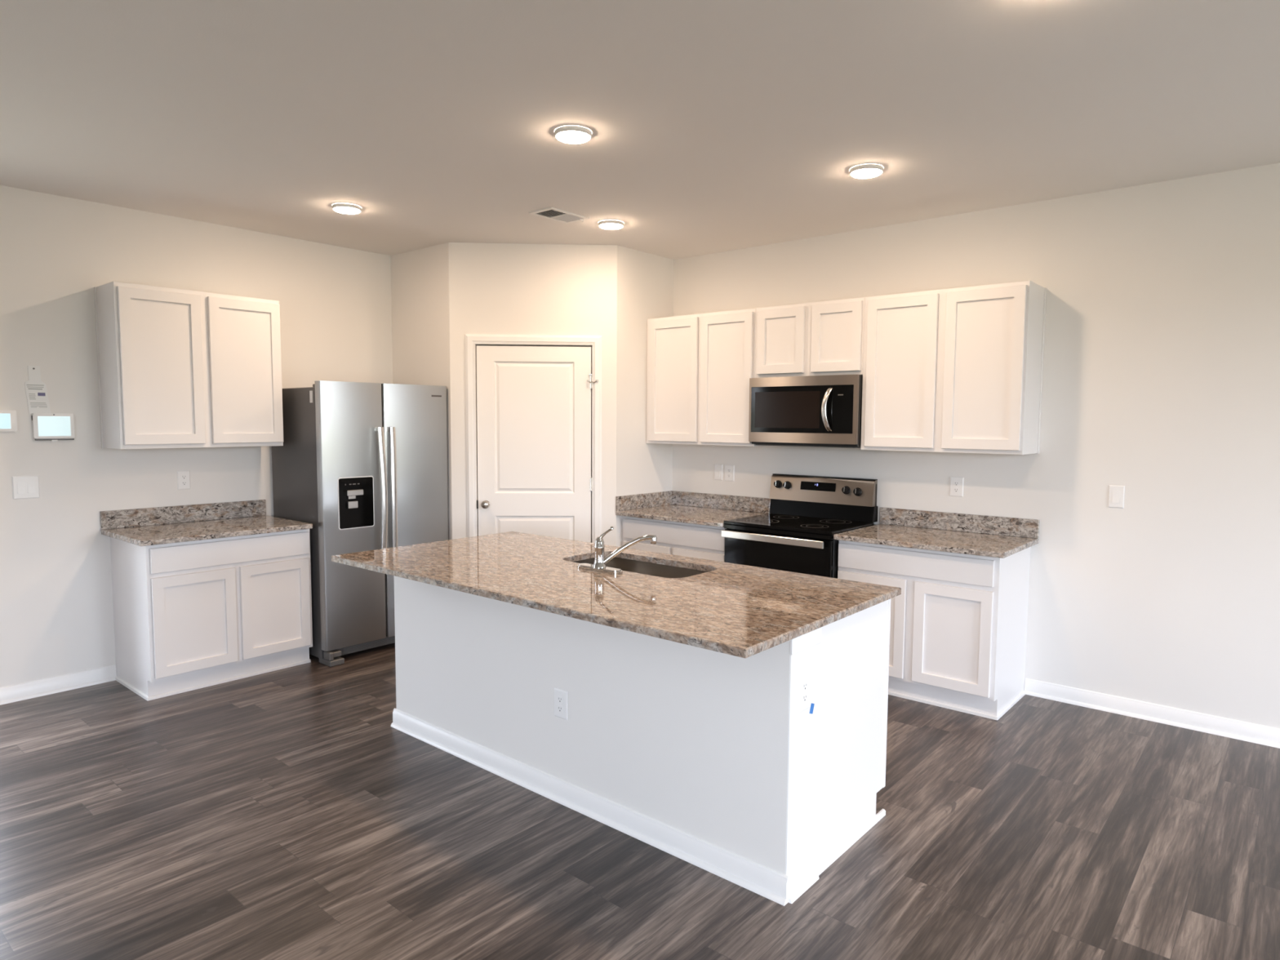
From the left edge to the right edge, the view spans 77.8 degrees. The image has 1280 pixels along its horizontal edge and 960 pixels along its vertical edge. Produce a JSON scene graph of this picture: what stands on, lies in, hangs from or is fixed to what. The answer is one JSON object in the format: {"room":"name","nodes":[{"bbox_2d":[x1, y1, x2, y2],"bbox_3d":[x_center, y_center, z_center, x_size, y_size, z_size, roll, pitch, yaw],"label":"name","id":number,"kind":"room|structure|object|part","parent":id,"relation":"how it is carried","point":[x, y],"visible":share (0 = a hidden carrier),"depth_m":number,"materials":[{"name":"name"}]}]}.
{"room":"kitchen","nodes":[
{"label":"kitchen","id":0,"kind":"room"},
{"bbox_2d":[0,185,392,687],"bbox_3d":[-3.531,-0.174,4.277,0.140,2.789,7.800,4,6,40],"label":"wall","id":1,"kind":"structure","parent":0,"point":[56,603],"depth_m":4.59,"materials":[{"name":"white paint"}]},
{"bbox_2d":[0,410,17,431],"bbox_3d":[-3.430,-0.318,4.257,0.022,0.114,0.132,4,6,40],"label":"thermostat","id":2,"kind":"object","parent":1,"relation":"attached to","point":[8,419],"visible":1,"depth_m":4.27,"materials":[{"name":"white plastic"}]},
{"bbox_2d":[11,475,39,499],"bbox_3d":[-3.376,0.040,4.360,0.010,0.126,0.120,4,6,40],"label":"light switch","id":3,"kind":"object","parent":1,"relation":"attached to","point":[23,486],"visible":1,"depth_m":4.36,"materials":[{"name":"white plastic"}]},
{"bbox_2d":[24,365,50,414],"bbox_3d":[-3.327,-0.495,4.378,0.004,0.267,0.112,4,6,40],"label":"tag","id":4,"kind":"object","parent":1,"relation":"attached to","point":[36,390],"visible":1,"depth_m":4.37,"materials":[{"name":"white paper"}]},
{"bbox_2d":[26,384,47,407],"bbox_3d":[-3.329,-0.463,4.376,0.001,0.125,0.088,4,6,40],"label":"print","id":5,"kind":"object","parent":4,"relation":"attached to","point":[37,394],"depth_m":4.38,"materials":[{"name":"grey paper"}]},
{"bbox_2d":[31,413,75,441],"bbox_3d":[-3.280,-0.295,4.433,0.026,0.156,0.190,4,6,40],"label":"panel","id":6,"kind":"object","parent":1,"relation":"attached to","point":[54,427],"visible":1,"depth_m":4.42,"materials":[{"name":"white plastic"}]},
{"bbox_2d":[0,664,116,705],"bbox_3d":[-4.565,1.268,3.050,0.026,0.089,4.438,4,6,40],"label":"baseboard","id":7,"kind":"structure","parent":1,"relation":"attached to","point":[25,691],"depth_m":4.51,"materials":[{"name":"white paint"}]},
{"bbox_2d":[99,499,266,529],"bbox_3d":[-2.842,0.210,4.995,0.020,0.106,0.955,4,6,40],"label":"backsplash","id":8,"kind":"structure","parent":1,"relation":"attached to","point":[111,519],"depth_m":4.95,"materials":[{"name":"stone"}]},
{"bbox_2d":[177,470,190,489],"bbox_3d":[-2.858,0.001,4.969,0.007,0.118,0.074,4,6,40],"label":"power outlet","id":9,"kind":"object","parent":1,"relation":"attached to","point":[183,477],"visible":1,"depth_m":4.96,"materials":[{"name":"white plastic"}]},
{"bbox_2d":[181,480,186,485],"bbox_3d":[-2.857,0.020,4.969,0.002,0.028,0.033,4,6,40],"label":"receptacle","id":10,"kind":"object","parent":9,"relation":"attached to","point":[183,482],"depth_m":4.97,"materials":[{"name":"grey plastic"}]},
{"bbox_2d":[181,474,186,479],"bbox_3d":[-2.856,-0.019,4.966,0.002,0.028,0.033,4,6,40],"label":"receptacle","id":11,"kind":"object","parent":9,"relation":"attached to","point":[183,476],"depth_m":4.97,"materials":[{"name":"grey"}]},
{"bbox_2d":[93,281,283,448],"bbox_3d":[-2.712,-0.663,4.830,0.336,0.926,0.922,4,6,40],"label":"upper cabinet","id":12,"kind":"object","parent":1,"relation":"attached to","point":[178,368],"visible":1,"depth_m":4.65,"materials":[{"name":"white paint"}]},
{"bbox_3d":[-2.739,-0.643,4.556,0.020,0.873,0.425,4,6,40],"label":"door","id":13,"kind":"part","parent":12,"relation":"part of","materials":[{"name":"white paint"}]},
{"bbox_3d":[-2.435,-0.668,4.911,0.020,0.873,0.426,4,6,40],"label":"door","id":14,"kind":"part","parent":12,"relation":"part of","materials":[{"name":"white paint"}]},
{"bbox_2d":[391,242,452,539],"bbox_3d":[-1.583,-0.286,5.895,0.722,2.789,0.100,4,6,40],"label":"wall","id":15,"kind":"structure","parent":0,"point":[420,277],"depth_m":5.75,"materials":[{"name":"white paint"}]},
{"bbox_2d":[448,242,617,546],"bbox_3d":[-0.757,-0.267,5.704,1.174,2.789,0.100,0,4,-3],"label":"wall","id":16,"kind":"structure","parent":0,"point":[495,288],"depth_m":5.58,"materials":[{"name":"white paint"}]},
{"bbox_2d":[465,333,601,542],"bbox_3d":[-0.755,0.053,5.669,0.958,2.157,0.019,0,4,-3],"label":"trim","id":17,"kind":"structure","parent":16,"relation":"attached to","point":[471,340],"depth_m":5.62,"materials":[{"name":"white paint"}]},
{"bbox_2d":[476,345,598,542],"bbox_3d":[-0.734,0.086,5.669,0.865,2.068,0.103,0,4,-3],"label":"door","id":18,"kind":"structure","parent":16,"relation":"in","point":[534,402],"depth_m":5.66,"materials":[{"name":"white paint"}]},
{"bbox_3d":[-1.099,0.175,5.641,0.058,0.058,0.070,0,4,-3],"label":"knob","id":19,"kind":"part","parent":18,"relation":"part of","materials":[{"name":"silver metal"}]},
{"bbox_2d":[0,0,1279,259],"bbox_3d":[0.071,-1.361,1.117,9.580,0.100,8.080,4,6,40],"label":"ceiling","id":20,"kind":"structure","parent":0,"point":[715,126],"depth_m":3.12,"materials":[{"name":"white paint"}]},
{"bbox_2d":[332,203,361,213],"bbox_3d":[-1.703,-1.572,4.604,0.160,0.028,0.160,4,6,40],"label":"recessed light","id":21,"kind":"object","parent":20,"relation":"in","point":[345,208],"visible":1,"depth_m":4.56,"materials":[{"name":"white plastic"}]},
{"bbox_2d":[333,206,359,213],"bbox_3d":[-1.703,-1.562,4.605,0.148,0.009,0.148,4,6,40],"label":"diffuser","id":22,"kind":"object","parent":21,"relation":"attached to","point":[345,210],"depth_m":4.57,"materials":[{"name":"white plastic"}]},
{"bbox_2d":[528,206,589,223],"bbox_3d":[-0.484,-1.581,4.760,0.196,0.022,0.314,4,6,40],"label":"ceiling vent","id":23,"kind":"object","parent":20,"relation":"in","point":[551,213],"visible":1,"depth_m":4.75,"materials":[{"name":"white metal"}]},
{"bbox_2d":[554,125,591,143],"bbox_3d":[-0.286,-1.471,3.389,0.160,0.028,0.160,4,6,40],"label":"recessed light","id":24,"kind":"object","parent":20,"relation":"in","point":[561,133],"visible":1,"depth_m":3.35,"materials":[{"name":"white plastic"}]},
{"bbox_2d":[555,130,590,143],"bbox_3d":[-0.286,-1.461,3.389,0.148,0.009,0.148,4,6,40],"label":"diffuser","id":25,"kind":"object","parent":24,"relation":"attached to","point":[570,136],"depth_m":3.36,"materials":[{"name":"white plastic"}]},
{"bbox_2d":[598,219,623,229],"bbox_3d":[-0.180,-1.590,4.950,0.160,0.028,0.160,4,6,40],"label":"recessed light","id":26,"kind":"object","parent":20,"relation":"in","point":[608,224],"visible":1,"depth_m":4.90,"materials":[{"name":"white"}]},
{"bbox_2d":[599,223,622,229],"bbox_3d":[-0.181,-1.580,4.950,0.148,0.009,0.148,4,6,40],"label":"diffuser","id":27,"kind":"object","parent":26,"relation":"attached to","point":[606,226],"depth_m":4.92,"materials":[{"name":"white plastic"}]},
{"bbox_2d":[849,164,883,178],"bbox_3d":[1.102,-1.499,3.861,0.160,0.028,0.160,4,6,40],"label":"recessed light","id":28,"kind":"object","parent":20,"relation":"in","point":[868,171],"visible":1,"depth_m":3.82,"materials":[{"name":"white plastic"}]},
{"bbox_2d":[850,168,882,178],"bbox_3d":[1.102,-1.490,3.862,0.148,0.009,0.148,4,6,40],"label":"diffuser","id":29,"kind":"object","parent":28,"relation":"attached to","point":[864,173],"depth_m":3.84,"materials":[{"name":"white plastic"}]},
{"bbox_2d":[0,642,1279,959],"bbox_3d":[0.054,1.520,1.337,9.580,0.100,8.080,4,6,40],"label":"floor","id":30,"kind":"structure","parent":0,"point":[283,814],"depth_m":2.89,"materials":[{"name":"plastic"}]},
{"bbox_2d":[110,528,312,701],"bbox_3d":[-2.606,0.746,4.865,0.606,0.876,0.936,4,6,40],"label":"base cabinet","id":31,"kind":"object","parent":30,"relation":"on","point":[188,615],"visible":0.98,"depth_m":4.61,"materials":[{"name":"white paint"}]},
{"bbox_3d":[-2.525,0.805,4.511,0.020,0.559,0.438,4,6,40],"label":"door","id":32,"kind":"part","parent":31,"relation":"part of","materials":[{"name":"white paint"}]},
{"bbox_2d":[99,499,312,546],"bbox_3d":[-2.600,0.243,4.791,0.655,0.137,0.955,4,6,40],"label":"countertop","id":33,"kind":"structure","parent":31,"relation":"on","point":[144,526],"depth_m":4.81,"materials":[{"name":"stone"}]},
{"bbox_3d":[-2.628,1.172,4.914,0.551,0.019,0.936,4,6,40],"label":"shoe moulding","id":34,"kind":"part","parent":31,"relation":"part of","materials":[{"name":"white paint"}]},
{"bbox_3d":[-2.376,0.419,4.655,0.020,0.139,0.892,4,6,40],"label":"drawer","id":35,"kind":"part","parent":31,"relation":"part of","materials":[{"name":"white paint"}]},
{"bbox_3d":[-2.228,0.780,4.860,0.020,0.559,0.419,4,6,40],"label":"door","id":36,"kind":"part","parent":31,"relation":"part of","materials":[{"name":"white paint"}]},
{"bbox_2d":[271,380,448,666],"bbox_3d":[-1.903,0.241,5.499,0.743,1.794,0.944,4,6,40],"label":"refrigerator","id":37,"kind":"object","parent":30,"relation":"on","point":[365,464],"visible":0.79,"depth_m":5.16,"materials":[{"name":"grey metal"}]},
{"bbox_3d":[-1.858,0.223,5.122,0.061,1.699,0.432,4,6,40],"label":"freezer door","id":38,"kind":"part","parent":37,"relation":"part of","materials":[{"name":"silver metal"}]},
{"bbox_3d":[-1.695,0.127,5.213,0.068,0.948,0.046,4,6,40],"label":"handle","id":39,"kind":"part","parent":37,"relation":"part of","materials":[{"name":"silver metal"}]},
{"bbox_3d":[-1.644,0.123,5.273,0.068,0.948,0.046,4,6,40],"label":"handle","id":40,"kind":"part","parent":37,"relation":"part of","materials":[{"name":"silver metal"}]},
{"bbox_3d":[-1.550,0.197,5.483,0.061,1.699,0.506,4,6,40],"label":"door","id":41,"kind":"part","parent":37,"relation":"part of","materials":[{"name":"silver metal"}]},
{"bbox_2d":[391,557,890,906],"bbox_3d":[-0.133,0.858,3.580,2.307,0.876,0.822,4,6,40],"label":"kitchen island","id":42,"kind":"object","parent":30,"relation":"on","point":[705,758],"visible":0.65,"depth_m":2.96,"materials":[{"name":"white paint"}]},
{"bbox_2d":[554,687,568,719],"bbox_3d":[-0.324,0.915,3.235,0.078,0.118,0.007,4,6,40],"label":"power outlet","id":43,"kind":"object","parent":42,"relation":"attached to","point":[561,697],"visible":1,"depth_m":3.23,"materials":[{"name":"white plastic"}]},
{"bbox_2d":[557,705,563,712],"bbox_3d":[-0.326,0.934,3.235,0.033,0.028,0.002,4,6,40],"label":"receptacle","id":44,"kind":"object","parent":43,"relation":"attached to","point":[560,708],"depth_m":3.23,"materials":[{"name":"grey plastic"}]},
{"bbox_2d":[557,695,563,703],"bbox_3d":[-0.326,0.895,3.232,0.033,0.028,0.002,4,6,40],"label":"receptacle","id":45,"kind":"object","parent":43,"relation":"attached to","point":[560,698],"depth_m":3.23,"materials":[{"name":"grey plastic"}]},
{"bbox_3d":[-0.333,1.267,3.379,2.307,0.089,0.213,4,6,40],"label":"baseboard","id":46,"kind":"part","parent":42,"relation":"part of","materials":[{"name":"white paint"}]},
{"bbox_2d":[331,531,901,657],"bbox_3d":[-0.222,0.409,3.479,2.348,0.027,1.132,4,6,40],"label":"island countertop","id":47,"kind":"structure","parent":42,"relation":"on","point":[733,609],"depth_m":3.11,"materials":[{"name":"stone"}]},
{"bbox_2d":[577,526,657,573],"bbox_3d":[-0.115,0.299,3.455,0.359,0.194,0.150,1,4,12],"label":"kitchen faucet","id":48,"kind":"object","parent":47,"relation":"on","point":[599,565],"visible":1,"depth_m":3.46,"materials":[{"name":"silver metal"}]},
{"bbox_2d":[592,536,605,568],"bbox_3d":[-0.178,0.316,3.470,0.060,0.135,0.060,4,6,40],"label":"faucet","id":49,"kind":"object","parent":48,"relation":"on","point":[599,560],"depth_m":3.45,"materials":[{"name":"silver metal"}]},
{"bbox_3d":[-0.178,0.388,3.476,0.252,0.014,0.058,4,6,40],"label":"deck plate","id":50,"kind":"part","parent":48,"relation":"part of","materials":[{"name":"silver metal"}]},
{"bbox_3d":[-0.150,0.234,3.456,0.073,0.065,0.024,2,5,16],"label":"lever","id":51,"kind":"part","parent":48,"relation":"part of","materials":[{"name":"silver metal"}]},
{"bbox_3d":[-0.056,0.308,3.475,0.235,0.136,0.025,0,4,-3],"label":"spout","id":52,"kind":"part","parent":48,"relation":"part of","materials":[{"name":"silver metal"}]},
{"bbox_2d":[573,556,708,577],"bbox_3d":[-0.012,0.514,3.653,0.726,0.205,0.352,4,6,40],"label":"sink","id":53,"kind":"object","parent":47,"relation":"in","point":[628,565],"visible":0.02,"depth_m":3.83,"materials":[{"name":"silver metal"}]},
{"bbox_3d":[0.117,0.783,3.863,2.261,0.766,0.018,4,6,40],"label":"frame","id":54,"kind":"part","parent":42,"relation":"part of","materials":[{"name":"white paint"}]},
{"bbox_2d":[796,669,810,714],"bbox_3d":[0.538,0.695,2.600,0.007,0.130,0.084,4,6,40],"label":"power outlet","id":55,"kind":"object","parent":42,"relation":"attached to","point":[803,680],"visible":1,"depth_m":2.59,"materials":[{"name":"white plastic"}]},
{"bbox_2d":[801,693,807,702],"bbox_3d":[0.540,0.715,2.600,0.002,0.028,0.033,4,6,40],"label":"receptacle","id":56,"kind":"object","parent":55,"relation":"attached to","point":[804,695],"depth_m":2.60,"materials":[{"name":"grey plastic"}]},
{"bbox_2d":[802,681,807,691],"bbox_3d":[0.541,0.676,2.597,0.002,0.028,0.033,4,6,40],"label":"receptacle","id":57,"kind":"object","parent":55,"relation":"attached to","point":[804,683],"depth_m":2.60,"materials":[{"name":"grey plastic"}]},
{"bbox_3d":[0.544,0.525,2.595,0.011,0.054,0.196,4,6,40],"label":"trim","id":58,"kind":"part","parent":42,"relation":"part of","materials":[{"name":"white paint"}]},
{"bbox_2d":[809,702,814,713],"bbox_3d":[0.576,0.765,2.655,0.001,0.040,0.032,4,6,40],"label":"tape piece","id":59,"kind":"object","parent":42,"relation":"attached to","point":[811,704],"visible":1,"depth_m":2.65,"materials":[{"name":"blue"}]},
{"bbox_3d":[0.788,1.340,2.946,0.013,0.022,0.575,4,6,40],"label":"shoe moulding","id":60,"kind":"part","parent":42,"relation":"part of","materials":[{"name":"white paint"}]},
{"bbox_2d":[622,515,726,561],"bbox_3d":[0.407,0.698,5.713,0.938,0.876,0.606,4,6,40],"label":"base cabinet","id":61,"kind":"object","parent":30,"relation":"on","point":[681,539],"visible":0.29,"depth_m":5.43,"materials":[{"name":"white paint"}]},
{"bbox_3d":[0.045,0.734,5.639,0.426,0.559,0.020,4,6,40],"label":"door","id":62,"kind":"part","parent":61,"relation":"part of","materials":[{"name":"white paint"}]},
{"bbox_3d":[0.220,0.372,5.463,0.882,0.139,0.020,4,6,40],"label":"drawer","id":63,"kind":"part","parent":61,"relation":"part of","materials":[{"name":"white paint"}]},
{"bbox_2d":[615,490,770,527],"bbox_3d":[0.394,0.194,5.655,0.938,0.137,0.655,4,6,40],"label":"countertop","id":64,"kind":"structure","parent":61,"relation":"on","point":[686,507],"depth_m":5.77,"materials":[{"name":"stone"}]},
{"bbox_3d":[0.392,0.758,5.345,0.426,0.559,0.020,4,6,40],"label":"door","id":65,"kind":"part","parent":61,"relation":"part of","materials":[{"name":"white paint"}]},
{"bbox_2d":[721,473,877,578],"bbox_3d":[1.013,0.579,5.101,0.764,1.174,0.678,4,6,40],"label":"range","id":66,"kind":"object","parent":30,"relation":"on","point":[800,526],"visible":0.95,"depth_m":5.04,"materials":[{"name":"black metal"}]},
{"bbox_3d":[0.806,0.360,4.848,0.714,0.044,0.049,4,6,40],"label":"handle","id":67,"kind":"part","parent":66,"relation":"part of","materials":[{"name":"silver metal"}]},
{"bbox_3d":[0.947,0.029,5.474,0.054,0.054,0.042,4,6,40],"label":"control knob","id":68,"kind":"part","parent":66,"relation":"part of","materials":[{"name":"black plastic"}]},
{"bbox_3d":[0.836,0.669,4.896,0.748,0.673,0.031,4,6,40],"label":"oven door","id":69,"kind":"part","parent":66,"relation":"part of","materials":[{"name":"black glass"}]},
{"bbox_3d":[1.003,0.036,5.426,0.054,0.054,0.042,4,6,40],"label":"control knob","id":70,"kind":"part","parent":66,"relation":"part of","materials":[{"name":"black"}]},
{"bbox_2d":[723,513,873,540],"bbox_3d":[1.013,0.291,5.073,0.758,0.049,0.580,4,6,40],"label":"cooktop","id":71,"kind":"object","parent":66,"relation":"in","point":[812,526],"depth_m":4.98,"materials":[{"name":"black glass"}]},
{"bbox_3d":[1.333,0.067,5.145,0.054,0.054,0.042,4,6,40],"label":"control knob","id":72,"kind":"part","parent":66,"relation":"part of","materials":[{"name":"black plastic"}]},
{"bbox_3d":[1.393,0.077,5.093,0.054,0.054,0.042,4,6,40],"label":"control knob","id":73,"kind":"part","parent":66,"relation":"part of","materials":[{"name":"black"}]},
{"bbox_2d":[837,540,1031,719],"bbox_3d":[1.697,0.789,4.618,0.911,0.876,0.606,4,6,40],"label":"base cabinet","id":74,"kind":"object","parent":30,"relation":"on","point":[958,625],"visible":0.8,"depth_m":4.31,"materials":[{"name":"white paint"}]},
{"bbox_3d":[1.322,0.824,4.555,0.408,0.559,0.020,4,6,40],"label":"door","id":75,"kind":"part","parent":74,"relation":"part of","materials":[{"name":"white paint"}]},
{"bbox_3d":[1.499,0.462,4.378,0.868,0.139,0.020,4,6,40],"label":"drawer","id":76,"kind":"part","parent":74,"relation":"part of","materials":[{"name":"white paint"}]},
{"bbox_2d":[833,506,1039,558],"bbox_3d":[1.694,0.285,4.551,0.939,0.137,0.655,4,6,40],"label":"countertop","id":77,"kind":"structure","parent":74,"relation":"on","point":[994,536],"depth_m":4.59,"materials":[{"name":"stone"}]},
{"bbox_3d":[1.671,0.848,4.258,0.411,0.559,0.020,4,6,40],"label":"door","id":78,"kind":"part","parent":74,"relation":"part of","materials":[{"name":"white paint"}]},
{"bbox_3d":[1.712,1.215,4.670,0.911,0.019,0.551,4,6,40],"label":"shoe moulding","id":79,"kind":"part","parent":74,"relation":"part of","materials":[{"name":"white paint"}]},
{"bbox_2d":[616,244,673,546],"bbox_3d":[0.003,-0.282,5.962,0.100,2.789,0.647,4,6,40],"label":"wall","id":80,"kind":"structure","parent":0,"point":[645,281],"depth_m":5.81,"materials":[{"name":"white paint"}]},
{"bbox_2d":[591,162,1279,728],"bbox_3d":[2.636,-0.136,4.242,9.580,2.789,0.140,4,6,40],"label":"wall","id":81,"kind":"structure","parent":0,"point":[1161,376],"depth_m":4.21,"materials":[{"name":"white paint"}]},
{"bbox_2d":[646,307,764,446],"bbox_3d":[0.503,-0.716,5.707,0.942,0.918,0.336,4,6,40],"label":"upper cabinet","id":82,"kind":"object","parent":81,"relation":"attached to","point":[700,366],"visible":0.91,"depth_m":5.56,"materials":[{"name":"white paint"}]},
{"bbox_3d":[0.236,-0.717,5.726,0.438,0.873,0.020,4,6,40],"label":"door","id":83,"kind":"part","parent":82,"relation":"part of","materials":[{"name":"white paint"}]},
{"bbox_3d":[0.587,-0.692,5.428,0.416,0.873,0.020,4,6,40],"label":"door","id":84,"kind":"part","parent":82,"relation":"part of","materials":[{"name":"white paint"}]},
{"bbox_2d":[714,463,722,480],"bbox_3d":[0.583,-0.058,5.902,0.074,0.120,0.010,4,6,40],"label":"light switch","id":85,"kind":"object","parent":81,"relation":"attached to","point":[717,468],"visible":1,"depth_m":5.90,"materials":[{"name":"white plastic"}]},
{"bbox_2d":[671,490,770,513],"bbox_3d":[0.600,0.161,5.896,0.938,0.106,0.020,4,6,40],"label":"backsplash","id":86,"kind":"structure","parent":81,"relation":"attached to","point":[757,504],"depth_m":5.87,"materials":[{"name":"stone"}]},
{"bbox_2d":[724,464,734,481],"bbox_3d":[0.658,-0.051,5.839,0.084,0.118,0.007,4,6,40],"label":"power outlet","id":87,"kind":"object","parent":81,"relation":"attached to","point":[729,469],"visible":1,"depth_m":5.83,"materials":[{"name":"white plastic"}]},
{"bbox_2d":[755,297,864,377],"bbox_3d":[1.153,-0.897,5.139,0.761,0.462,0.336,4,6,40],"label":"upper cabinet","id":88,"kind":"object","parent":81,"relation":"attached to","point":[822,338],"visible":0.81,"depth_m":5.00,"materials":[{"name":"white paint"}]},
{"bbox_3d":[0.910,-0.900,5.138,0.343,0.417,0.020,4,6,40],"label":"door","id":89,"kind":"part","parent":88,"relation":"part of","materials":[{"name":"white paint"}]},
{"bbox_2d":[748,374,862,448],"bbox_3d":[1.119,-0.441,5.139,0.761,0.444,0.428,4,6,40],"label":"microwave","id":90,"kind":"object","parent":88,"relation":"attached to","point":[811,411],"visible":0.97,"depth_m":4.98,"materials":[{"name":"silver metal"}]},
{"bbox_3d":[0.963,-0.451,5.071,0.574,0.295,0.031,4,6,40],"label":"door glass","id":91,"kind":"part","parent":90,"relation":"part of","materials":[{"name":"black glass"}]},
{"bbox_3d":[1.150,-0.432,4.867,0.070,0.262,0.036,-1,5,-18],"label":"handle","id":92,"kind":"part","parent":90,"relation":"part of","materials":[{"name":"silver metal"}]},
{"bbox_3d":[1.237,-0.431,4.838,0.146,0.295,0.031,4,6,40],"label":"control panel","id":93,"kind":"part","parent":90,"relation":"part of","materials":[{"name":"black glass"}]},
{"bbox_3d":[1.208,-0.879,4.885,0.331,0.417,0.020,4,6,40],"label":"door","id":94,"kind":"part","parent":88,"relation":"part of","materials":[{"name":"white paint"}]},
{"bbox_2d":[860,280,1046,454],"bbox_3d":[1.795,-0.624,4.610,0.926,0.920,0.336,4,6,40],"label":"upper cabinet","id":95,"kind":"object","parent":81,"relation":"attached to","point":[959,370],"visible":1,"depth_m":4.43,"materials":[{"name":"white paint"}]},
{"bbox_3d":[1.521,-0.627,4.635,0.415,0.871,0.020,4,6,40],"label":"door","id":96,"kind":"part","parent":95,"relation":"part of","materials":[{"name":"white paint"}]},
{"bbox_3d":[1.873,-0.603,4.336,0.414,0.871,0.020,4,6,40],"label":"door","id":97,"kind":"part","parent":95,"relation":"part of","materials":[{"name":"white paint"}]},
{"bbox_2d":[949,476,964,497],"bbox_3d":[1.908,0.041,4.779,0.080,0.118,0.007,4,6,40],"label":"power outlet","id":98,"kind":"object","parent":81,"relation":"attached to","point":[956,489],"visible":1,"depth_m":4.78,"materials":[{"name":"white plastic"}]},
{"bbox_2d":[953,487,959,492],"bbox_3d":[1.906,0.061,4.778,0.033,0.028,0.002,4,6,40],"label":"receptacle","id":99,"kind":"object","parent":98,"relation":"attached to","point":[955,489],"depth_m":4.78,"materials":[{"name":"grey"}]},
{"bbox_2d":[953,480,959,485],"bbox_3d":[1.906,0.022,4.775,0.033,0.028,0.002,4,6,40],"label":"receptacle","id":100,"kind":"object","parent":98,"relation":"attached to","point":[955,482],"depth_m":4.78,"materials":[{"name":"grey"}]},
{"bbox_2d":[879,506,1039,538],"bbox_3d":[1.901,0.253,4.791,0.939,0.106,0.020,4,6,40],"label":"backsplash","id":101,"kind":"structure","parent":81,"relation":"attached to","point":[984,524],"depth_m":4.75,"materials":[{"name":"stone"}]},
{"bbox_2d":[1107,484,1124,508],"bbox_3d":[2.545,0.089,4.237,0.074,0.120,0.010,4,6,40],"label":"light switch","id":102,"kind":"object","parent":81,"relation":"attached to","point":[1116,493],"visible":1,"depth_m":4.23,"materials":[{"name":"white plastic"}]},
{"bbox_2d":[1024,677,1279,748],"bbox_3d":[4.169,1.327,2.929,5.113,0.089,0.026,4,6,40],"label":"baseboard","id":103,"kind":"structure","parent":81,"relation":"attached to","point":[1199,722],"depth_m":4.16,"materials":[{"name":"white paint"}]}
]}

